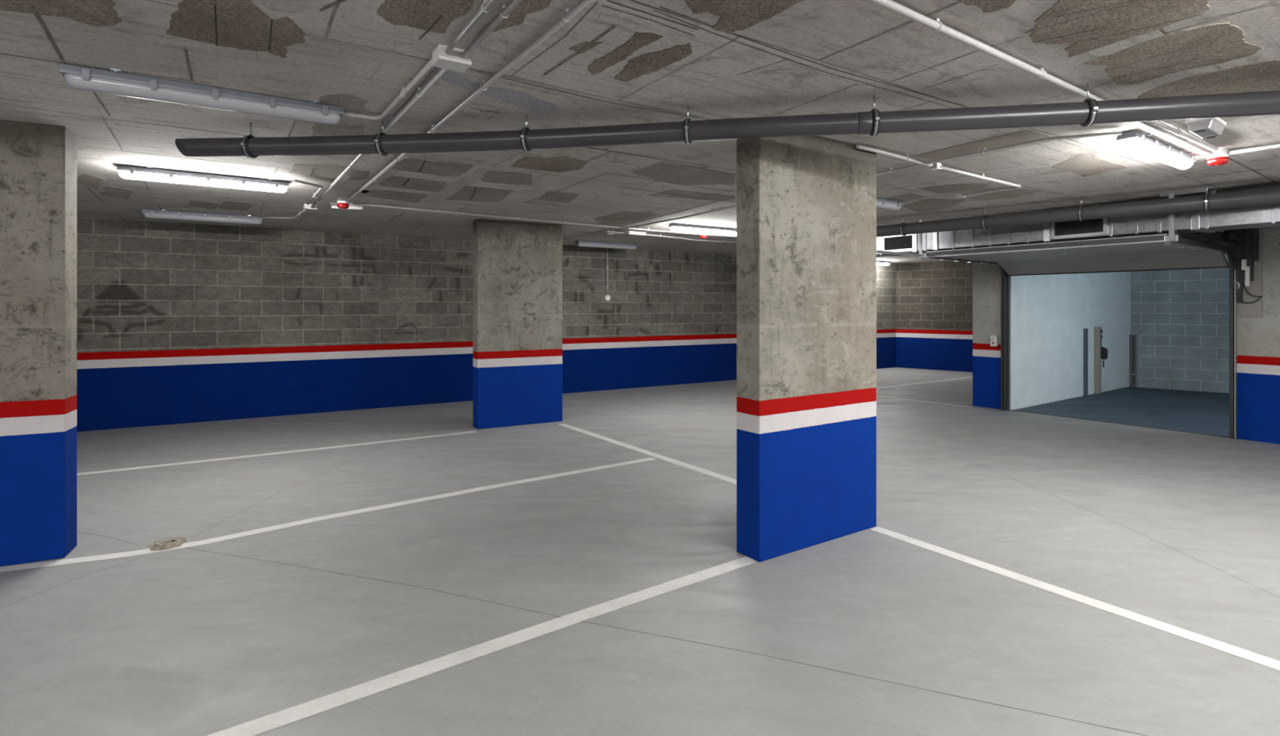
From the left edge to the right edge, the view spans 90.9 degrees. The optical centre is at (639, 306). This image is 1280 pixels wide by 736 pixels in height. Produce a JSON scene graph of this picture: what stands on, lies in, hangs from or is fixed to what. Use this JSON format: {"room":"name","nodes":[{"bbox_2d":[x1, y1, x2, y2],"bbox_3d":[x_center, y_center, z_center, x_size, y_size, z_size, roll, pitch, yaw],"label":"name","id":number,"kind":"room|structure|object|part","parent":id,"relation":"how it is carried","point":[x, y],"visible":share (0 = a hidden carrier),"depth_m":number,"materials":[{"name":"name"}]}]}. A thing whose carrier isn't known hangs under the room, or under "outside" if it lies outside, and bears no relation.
{"room":"parking garage","nodes":[
{"label":"parking garage","id":0,"kind":"room"},
{"bbox_2d":[76,217,896,431],"bbox_3d":[-1.824,0.210,10.738,19.039,2.580,0.251,0,0,-32],"label":"wall","id":1,"kind":"structure","parent":0,"point":[177,323],"depth_m":9.02,"materials":[{"name":"grey brick"}]},
{"bbox_2d":[604,248,610,301],"bbox_3d":[-0.585,-0.593,11.321,0.110,0.974,0.055,0,0,-32],"label":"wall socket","id":2,"kind":"object","parent":1,"relation":"attached to","point":[606,298],"visible":0.91,"depth_m":11.32,"materials":[{"name":"plastic"}]},
{"bbox_2d":[0,367,1279,735],"bbox_3d":[5.047,1.599,3.250,24.575,0.201,21.094,0,0,-27],"label":"floor","id":3,"kind":"structure","parent":0,"point":[418,570],"depth_m":3.42,"materials":[{"name":"concrete"}]},
{"bbox_2d":[0,120,76,566],"bbox_3d":[-3.975,0.210,3.608,1.100,2.580,0.220,0,0,-27],"label":"concrete column","id":4,"kind":"structure","parent":3,"relation":"on","point":[38,162],"depth_m":3.70,"materials":[{"name":"paint"}]},
{"bbox_2d":[146,537,186,551],"bbox_3d":[-2.987,1.489,3.976,0.208,0.021,0.230,0,0,-33],"label":"drain cover","id":5,"kind":"object","parent":3,"relation":"on","point":[172,543],"depth_m":3.95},
{"bbox_2d":[472,218,562,429],"bbox_3d":[-1.555,0.210,8.075,1.120,2.580,0.220,0,0,-30],"label":"concrete column","id":6,"kind":"structure","parent":3,"relation":"on","point":[517,266],"depth_m":7.95,"materials":[{"name":"paint"}]},
{"bbox_2d":[736,135,876,562],"bbox_3d":[1.103,0.210,4.078,1.100,2.580,0.200,0,0,-34],"label":"concrete column","id":7,"kind":"structure","parent":3,"relation":"on","point":[806,206],"depth_m":3.91,"materials":[{"name":"paint"}]},
{"bbox_2d":[973,262,1000,408],"bbox_3d":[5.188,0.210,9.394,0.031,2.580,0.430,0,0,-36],"label":"pillar","id":8,"kind":"object","parent":3,"relation":"on","point":[987,276],"visible":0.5,"depth_m":9.39,"materials":[{"name":"concrete"}]},
{"bbox_2d":[876,220,1009,410],"bbox_3d":[3.993,0.210,8.188,3.321,2.580,0.100,0,0,-36],"label":"door track","id":9,"kind":"object","parent":8,"relation":"attached to","point":[1005,278],"visible":0.79,"depth_m":9.10,"materials":[{"name":"metal"}]},
{"bbox_3d":[5.311,0.450,9.156,0.050,2.100,0.100,0,0,-36],"label":"jamb frame","id":10,"kind":"part","parent":9,"relation":"part of","materials":[{"name":"paint"}]},
{"bbox_2d":[925,233,1229,275],"bbox_3d":[5.149,-0.580,7.513,2.252,0.264,2.442,0,0,-36],"label":"garage door","id":11,"kind":"structure","parent":9,"relation":"attached to","point":[1143,252],"depth_m":7.43,"materials":[{"name":"metal"}]},
{"bbox_3d":[4.249,-0.621,6.864,0.032,0.020,2.378,0,0,-36],"label":"rail","id":12,"kind":"part","parent":11,"relation":"part of","materials":[{"name":"metal"}]},
{"bbox_3d":[4.436,-0.645,6.999,0.444,0.040,2.318,0,0,-36],"label":"door panel","id":13,"kind":"part","parent":11,"relation":"part of","materials":[{"name":"grey metal"}]},
{"bbox_3d":[4.801,-0.645,7.262,0.444,0.040,2.318,0,0,-36],"label":"door panel","id":14,"kind":"part","parent":11,"relation":"part of","materials":[{"name":"grey metal"}]},
{"bbox_3d":[5.167,-0.645,7.525,0.444,0.040,2.318,0,0,-36],"label":"door panel","id":15,"kind":"part","parent":11,"relation":"part of","materials":[{"name":"grey metal"}]},
{"bbox_3d":[5.532,-0.645,7.788,0.444,0.040,2.318,0,0,-36],"label":"door panel","id":16,"kind":"part","parent":11,"relation":"part of","materials":[{"name":"grey metal"}]},
{"bbox_3d":[5.886,-0.561,8.043,0.415,0.206,2.358,0,0,-36],"label":"panel","id":17,"kind":"part","parent":11,"relation":"part of","materials":[{"name":"grey metal"}]},
{"bbox_2d":[990,335,998,346],"bbox_3d":[5.217,0.500,9.279,0.058,0.160,0.090,0,0,-36],"label":"switch box","id":18,"kind":"object","parent":8,"relation":"attached to","point":[993,339],"visible":1,"depth_m":9.26,"materials":[{"name":"plastic"}]},
{"bbox_2d":[1093,326,1107,395],"bbox_3d":[7.955,0.927,10.870,0.157,1.170,0.160,0,0,-35],"label":"gate post","id":19,"kind":"object","parent":3,"relation":"on","point":[1100,353],"visible":1,"depth_m":10.87,"materials":[{"name":"beige metal"}]},
{"bbox_3d":[7.926,0.927,10.905,0.130,1.170,0.070,0,0,-35],"label":"post","id":20,"kind":"part","parent":19,"relation":"part of","materials":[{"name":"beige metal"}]},
{"bbox_2d":[1009,409,1229,438],"bbox_3d":[6.071,1.548,8.177,0.033,0.104,2.378,0,0,-36],"label":"threshold","id":21,"kind":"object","parent":3,"relation":"on","point":[1010,410],"depth_m":8.02,"materials":[{"name":"grey metal"}]},
{"bbox_2d":[1128,334,1136,387],"bbox_3d":[9.264,1.017,11.856,0.130,0.990,0.075,0,0,40],"label":"post","id":22,"kind":"object","parent":3,"relation":"on","point":[1132,338],"visible":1,"depth_m":11.83,"materials":[{"name":"grey metal"}]},
{"bbox_2d":[0,0,1279,263],"bbox_3d":[1.500,-1.202,5.500,29.000,0.255,25.000,0,0,0],"label":"ceiling","id":23,"kind":"structure","parent":0,"point":[615,62],"depth_m":3.14,"materials":[{"name":"concrete"}]},
{"bbox_2d":[59,63,343,124],"bbox_3d":[-2.098,-1.031,3.115,1.140,0.098,0.140,0,0,-32],"label":"lamp","id":24,"kind":"object","parent":23,"relation":"attached to","point":[114,82],"visible":1,"depth_m":3.04,"materials":[{"name":"grey plastic"}]},
{"bbox_2d":[142,208,262,224],"bbox_3d":[-4.996,-1.031,7.236,1.140,0.098,0.140,0,0,-32],"label":"lamp","id":25,"kind":"object","parent":23,"relation":"attached to","point":[153,214],"visible":1,"depth_m":7.18,"materials":[{"name":"grey plastic"}]},
{"bbox_2d":[116,164,288,192],"bbox_3d":[-3.506,-1.031,5.114,1.140,0.098,0.140,0,0,-35],"label":"lamp","id":26,"kind":"object","parent":23,"relation":"attached to","point":[148,173],"visible":1,"depth_m":5.05,"materials":[{"name":"white plastic"}]},
{"bbox_2d":[263,209,306,218],"bbox_3d":[-3.937,-1.060,7.171,1.048,0.041,0.240,0,0,37],"label":"conduit","id":27,"kind":"object","parent":23,"relation":"attached to","point":[303,211],"visible":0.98,"depth_m":7.41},
{"bbox_2d":[293,178,323,204],"bbox_3d":[-3.042,-1.058,5.864,0.208,0.044,1.319,0,0,-24],"label":"conduit","id":28,"kind":"object","parent":23,"relation":"attached to","point":[321,187],"visible":1,"depth_m":5.46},
{"bbox_2d":[303,204,317,210],"bbox_3d":[-3.477,-1.054,6.644,0.124,0.052,0.084,0,0,-33],"label":"junction box","id":29,"kind":"object","parent":23,"relation":"attached to","point":[306,206],"visible":1,"depth_m":6.61,"materials":[{"name":"plastic"}]},
{"bbox_3d":[-3.477,-1.036,6.644,0.124,0.013,0.084,0,0,-33],"label":"lid","id":30,"kind":"part","parent":29,"relation":"part of","materials":[{"name":"plastic"}]},
{"bbox_2d":[337,197,349,208],"bbox_3d":[-2.957,-1.029,6.270,0.110,0.102,0.110,0,0,-33],"label":"beacon","id":31,"kind":"object","parent":23,"relation":"attached to","point":[342,203],"visible":0.97,"depth_m":6.23,"materials":[{"name":"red plastic"}]},
{"bbox_2d":[329,202,364,210],"bbox_3d":[-3.066,-1.050,6.601,0.320,0.059,0.090,0,0,-19],"label":"emergency light","id":32,"kind":"object","parent":23,"relation":"attached to","point":[334,206],"visible":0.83,"depth_m":6.58,"materials":[{"name":"white plastic"}]},
{"bbox_2d":[311,67,446,208],"bbox_3d":[-2.135,-1.057,4.665,0.036,0.046,4.700,0,0,-34],"label":"conduit","id":33,"kind":"object","parent":23,"relation":"attached to","point":[419,93],"visible":0.79,"depth_m":3.41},
{"bbox_2d":[342,58,431,119],"bbox_3d":[-1.383,-1.058,3.172,1.306,0.044,0.586,0,0,20],"label":"conduit","id":34,"kind":"object","parent":23,"relation":"attached to","point":[405,90],"visible":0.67,"depth_m":3.16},
{"bbox_2d":[431,44,471,72],"bbox_3d":[-0.796,-1.049,2.661,0.139,0.062,0.109,0,0,-33],"label":"junction box","id":35,"kind":"object","parent":23,"relation":"attached to","point":[454,60],"visible":0.98,"depth_m":2.63,"materials":[{"name":"plastic"}]},
{"bbox_3d":[-0.796,-1.028,2.661,0.139,0.016,0.109,0,0,-33],"label":"lid","id":36,"kind":"part","parent":35,"relation":"part of","materials":[{"name":"plastic"}]},
{"bbox_2d":[346,0,592,202],"bbox_3d":[-0.748,-1.057,3.010,0.038,0.046,7.850,0,0,-34],"label":"conduit","id":37,"kind":"object","parent":23,"relation":"attached to","point":[568,14],"visible":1,"depth_m":2.79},
{"bbox_2d":[444,0,496,53],"bbox_3d":[0.198,-1.058,1.089,0.032,0.044,3.600,0,0,-33],"label":"conduit","id":38,"kind":"object","parent":23,"relation":"attached to","point":[486,4],"visible":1,"depth_m":2.33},
{"bbox_2d":[461,0,522,57],"bbox_3d":[0.257,-1.057,1.128,0.036,0.046,3.600,0,0,-33],"label":"conduit","id":39,"kind":"object","parent":23,"relation":"attached to","point":[504,12],"visible":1,"depth_m":2.34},
{"bbox_2d":[352,202,736,237],"bbox_3d":[-0.468,-1.058,8.147,6.015,0.044,0.111,0,0,-35],"label":"conduit","id":40,"kind":"object","parent":23,"relation":"attached to","point":[438,211],"visible":0.84,"depth_m":7.50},
{"bbox_2d":[575,240,637,249],"bbox_3d":[-0.544,-1.031,10.509,1.140,0.098,0.140,0,0,-32],"label":"lamp","id":41,"kind":"object","parent":23,"relation":"attached to","point":[580,243],"visible":1,"depth_m":10.45,"materials":[{"name":"grey plastic"}]},
{"bbox_2d":[604,231,614,235],"bbox_3d":[-0.429,-1.059,8.992,0.124,0.042,0.074,0,0,-33],"label":"junction box","id":42,"kind":"object","parent":23,"relation":"attached to","point":[606,233],"visible":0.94,"depth_m":8.96,"materials":[{"name":"plastic"}]},
{"bbox_2d":[625,230,646,235],"bbox_3d":[-0.055,-1.053,8.992,0.300,0.054,0.090,0,0,-33],"label":"emergency light","id":43,"kind":"object","parent":23,"relation":"attached to","point":[628,232],"visible":1,"depth_m":8.95,"materials":[{"name":"white plastic"}]},
{"bbox_2d":[606,231,736,243],"bbox_3d":[0.703,-1.058,9.678,2.875,0.044,0.167,0,0,-36],"label":"conduit","id":44,"kind":"object","parent":23,"relation":"attached to","point":[623,233],"visible":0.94,"depth_m":9.55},
{"bbox_2d":[613,204,736,231],"bbox_3d":[0.371,-1.058,7.561,0.071,0.044,2.574,0,0,-33],"label":"conduit","id":45,"kind":"object","parent":23,"relation":"attached to","point":[711,211],"visible":0.98,"depth_m":7.42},
{"bbox_2d":[668,223,736,235],"bbox_3d":[0.878,-1.031,8.431,1.140,0.098,0.140,0,0,-32],"label":"lamp","id":46,"kind":"object","parent":23,"relation":"attached to","point":[674,227],"visible":0.93,"depth_m":8.35,"materials":[{"name":"white plastic"}]},
{"bbox_2d":[699,233,706,239],"bbox_3d":[0.907,-1.029,9.020,0.110,0.102,0.110,0,0,-33],"label":"beacon","id":47,"kind":"object","parent":23,"relation":"attached to","point":[703,236],"visible":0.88,"depth_m":8.98,"materials":[{"name":"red plastic"}]},
{"bbox_2d":[174,83,1279,158],"bbox_3d":[0.417,-0.977,3.319,6.319,0.206,0.262,0,0,9],"label":"drain pipe","id":48,"kind":"object","parent":23,"relation":"hanging from","point":[1089,112],"visible":1,"depth_m":3.25,"materials":[{"name":"grey plastic"}]},
{"bbox_3d":[-2.284,-1.040,3.696,0.017,0.081,0.017,0,0,-22],"label":"threaded rod","id":49,"kind":"part","parent":48,"relation":"part of","materials":[{"name":"metal"}]},
{"bbox_3d":[-1.485,-1.040,3.634,0.017,0.081,0.017,0,0,-22],"label":"threaded rod","id":50,"kind":"part","parent":48,"relation":"part of","materials":[{"name":"metal"}]},
{"bbox_3d":[-0.636,-1.040,3.535,0.017,0.081,0.017,0,0,22],"label":"threaded rod","id":51,"kind":"part","parent":48,"relation":"part of","materials":[{"name":"metal"}]},
{"bbox_3d":[0.256,-1.040,3.367,0.017,0.081,0.017,0,0,-23],"label":"threaded rod","id":52,"kind":"part","parent":48,"relation":"part of","materials":[{"name":"metal"}]},
{"bbox_3d":[1.194,-1.040,3.211,0.017,0.081,0.017,0,0,-22],"label":"threaded rod","id":53,"kind":"part","parent":48,"relation":"part of","materials":[{"name":"metal"}]},
{"bbox_3d":[2.167,-1.040,3.046,0.017,0.081,0.017,0,0,-22],"label":"threaded rod","id":54,"kind":"part","parent":48,"relation":"part of","materials":[{"name":"metal"}]},
{"bbox_2d":[876,261,890,265],"bbox_3d":[5.445,-1.031,14.663,1.140,0.098,0.140,0,0,-33],"label":"lamp","id":55,"kind":"object","parent":23,"relation":"attached to","point":[878,263],"visible":0.4,"depth_m":14.79,"materials":[{"name":"white plastic"}]},
{"bbox_2d":[876,262,889,265],"bbox_3d":[5.445,-1.008,14.663,1.116,0.052,0.100,0,0,-33],"label":"diffuser","id":56,"kind":"object","parent":55,"relation":"attached to","point":[877,264],"depth_m":14.79,"materials":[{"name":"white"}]},
{"bbox_2d":[876,197,903,210],"bbox_3d":[2.177,-1.031,6.132,1.140,0.098,0.140,0,0,-33],"label":"lamp","id":57,"kind":"object","parent":23,"relation":"attached to","point":[882,203],"visible":0.35,"depth_m":6.29,"materials":[{"name":"grey plastic"}]},
{"bbox_2d":[876,201,901,210],"bbox_3d":[2.177,-1.008,6.132,1.116,0.052,0.100,0,0,-33],"label":"diffuser","id":58,"kind":"object","parent":57,"relation":"attached to","point":[894,206],"depth_m":6.30,"materials":[{"name":"grey plastic"}]},
{"bbox_2d":[856,144,933,166],"bbox_3d":[1.793,-1.057,4.390,0.909,0.046,0.036,0,0,-36],"label":"conduit","id":59,"kind":"object","parent":23,"relation":"attached to","point":[905,157],"visible":0.99,"depth_m":4.34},
{"bbox_2d":[929,162,942,170],"bbox_3d":[2.226,-1.056,4.740,0.064,0.047,0.064,0,0,-33],"label":"junction box","id":60,"kind":"object","parent":23,"relation":"attached to","point":[936,166],"visible":0.97,"depth_m":4.72,"materials":[{"name":"plastic"}]},
{"bbox_3d":[2.226,-1.041,4.740,0.064,0.012,0.064,0,0,-33],"label":"lid","id":61,"kind":"part","parent":60,"relation":"part of","materials":[{"name":"plastic"}]},
{"bbox_2d":[953,193,966,198],"bbox_3d":[3.064,-1.064,6.029,0.134,0.032,0.054,0,0,-33],"label":"junction box","id":62,"kind":"object","parent":23,"relation":"attached to","point":[955,195],"visible":0.94,"depth_m":6.00,"materials":[{"name":"plastic"}]},
{"bbox_3d":[3.064,-1.054,6.029,0.134,0.008,0.054,0,0,-33],"label":"lid","id":63,"kind":"part","parent":62,"relation":"part of","materials":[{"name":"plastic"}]},
{"bbox_2d":[940,165,1021,196],"bbox_3d":[2.832,-1.057,5.194,0.487,0.046,1.439,0,0,34],"label":"conduit","id":64,"kind":"object","parent":23,"relation":"attached to","point":[983,176],"visible":1,"depth_m":5.29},
{"bbox_2d":[876,131,1121,175],"bbox_3d":[2.277,-1.058,4.419,0.199,0.044,1.763,0,0,-40],"label":"conduit","id":65,"kind":"object","parent":23,"relation":"attached to","point":[984,151],"visible":0.95,"depth_m":4.13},
{"bbox_2d":[870,0,1213,155],"bbox_3d":[2.264,-1.056,3.162,4.026,0.047,0.042,0,0,-35],"label":"conduit","id":66,"kind":"object","parent":23,"relation":"attached to","point":[935,24],"visible":0.8,"depth_m":2.61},
{"bbox_2d":[876,187,1279,257],"bbox_3d":[5.227,-0.896,5.990,0.495,0.367,8.300,0,0,-33],"label":"ventilation duct","id":67,"kind":"object","parent":23,"relation":"hanging from","point":[1212,220],"visible":0.48,"depth_m":6.50,"materials":[{"name":"metal"}]},
{"bbox_2d":[881,234,915,252],"bbox_3d":[3.432,-0.850,8.362,0.020,0.240,0.488,0,0,-33],"label":"grille","id":68,"kind":"object","parent":67,"relation":"attached to","point":[897,243],"depth_m":8.35,"materials":[{"name":"metal"}]},
{"bbox_2d":[1050,217,1107,239],"bbox_3d":[4.595,-0.850,6.598,0.020,0.240,0.520,0,0,-33],"label":"grille","id":69,"kind":"object","parent":67,"relation":"attached to","point":[1095,228],"depth_m":6.61,"materials":[{"name":"metal"}]},
{"bbox_2d":[876,183,1279,236],"bbox_3d":[4.547,-0.961,5.968,0.176,0.238,5.564,0,0,-44],"label":"drain pipe","id":70,"kind":"object","parent":23,"relation":"hanging from","point":[1207,202],"visible":0.95,"depth_m":6.06,"materials":[{"name":"grey plastic"}]},
{"bbox_2d":[1115,130,1195,168],"bbox_3d":[3.454,-1.031,4.194,1.140,0.098,0.140,0,0,-35],"label":"lamp","id":71,"kind":"object","parent":23,"relation":"attached to","point":[1132,140],"visible":0.99,"depth_m":4.05,"materials":[{"name":"white plastic"}]},
{"bbox_2d":[1146,120,1218,151],"bbox_3d":[3.249,-1.057,3.798,1.408,0.046,0.036,0,0,-34],"label":"conduit","id":72,"kind":"object","parent":23,"relation":"attached to","point":[1178,131],"visible":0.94,"depth_m":3.81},
{"bbox_2d":[1184,117,1226,138],"bbox_3d":[3.283,-1.040,3.655,0.270,0.079,0.130,0,0,-36],"label":"emergency light","id":73,"kind":"object","parent":23,"relation":"attached to","point":[1207,127],"visible":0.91,"depth_m":3.60,"materials":[{"name":"white plastic"}]},
{"bbox_2d":[1207,148,1228,165],"bbox_3d":[3.994,-1.029,4.352,0.110,0.102,0.110,0,0,-33],"label":"beacon","id":74,"kind":"object","parent":23,"relation":"attached to","point":[1220,157],"visible":0.96,"depth_m":4.31,"materials":[{"name":"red plastic"}]},
{"bbox_2d":[1229,143,1279,154],"bbox_3d":[4.227,-1.057,4.043,0.035,0.046,0.647,0,0,-39],"label":"conduit","id":75,"kind":"object","parent":23,"relation":"attached to","point":[1273,146],"visible":1,"depth_m":4.19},
{"bbox_2d":[896,260,973,372],"bbox_3d":[8.034,0.210,14.252,4.332,2.580,0.250,0,0,42],"label":"wall","id":76,"kind":"structure","parent":0,"point":[935,300],"depth_m":15.01,"materials":[{"name":"grey brick"}]},
{"bbox_2d":[1009,271,1130,410],"bbox_3d":[7.210,0.260,10.698,4.752,2.680,0.420,0,0,-35],"label":"wall","id":77,"kind":"structure","parent":0,"point":[1049,314],"depth_m":10.20,"materials":[{"name":"paint"}]},
{"bbox_2d":[1083,328,1088,396],"bbox_3d":[7.539,0.938,10.650,0.108,1.148,0.038,0,0,-35],"label":"wall strip","id":78,"kind":"object","parent":77,"relation":"attached to","point":[1085,330],"visible":1,"depth_m":10.63,"materials":[{"name":"grey metal"}]},
{"bbox_2d":[1130,254,1229,393],"bbox_3d":[12.802,0.260,9.108,9.000,2.680,0.251,0,0,40],"label":"wall","id":79,"kind":"structure","parent":0,"point":[1180,319],"depth_m":11.42,"materials":[{"name":"grey brick"}]},
{"bbox_2d":[1179,231,1233,254],"bbox_3d":[6.150,-0.850,8.264,0.230,0.460,2.528,0,0,-36],"label":"lintel","id":80,"kind":"object","parent":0,"point":[1217,234],"depth_m":7.35,"materials":[{"name":"metal"}]},
{"bbox_2d":[1236,226,1279,444],"bbox_3d":[10.665,0.210,1.978,0.251,2.580,12.950,0,0,-36],"label":"wall","id":81,"kind":"structure","parent":0,"point":[1258,338],"depth_m":6.98,"materials":[{"name":"concrete"}]},
{"bbox_2d":[1164,190,1236,439],"bbox_3d":[5.844,0.210,6.511,2.276,2.580,0.100,0,0,-36],"label":"door track","id":82,"kind":"object","parent":81,"relation":"attached to","point":[1171,237],"visible":0.97,"depth_m":7.10,"materials":[{"name":"metal"}]},
{"bbox_3d":[6.744,0.450,7.165,0.050,2.100,0.050,0,0,-36],"label":"jamb frame","id":83,"kind":"part","parent":82,"relation":"part of","materials":[{"name":"paint"}]},
{"bbox_2d":[1208,227,1262,316],"bbox_3d":[6.368,-0.450,6.789,1.100,1.120,0.320,0,0,-36],"label":"operator","id":84,"kind":"object","parent":81,"relation":"attached to","point":[1247,244],"visible":0.85,"depth_m":7.01,"materials":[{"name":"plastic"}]},
{"bbox_2d":[1241,259,1249,286],"bbox_3d":[6.730,-0.380,6.997,0.030,0.300,0.065,0,0,-36],"label":"switch","id":85,"kind":"object","parent":84,"relation":"attached to","point":[1245,263],"depth_m":6.98,"materials":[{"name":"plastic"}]},
{"bbox_3d":[6.852,-0.750,6.999,0.030,0.480,0.035,0,0,-36],"label":"rail","id":86,"kind":"part","parent":84,"relation":"part of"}
]}

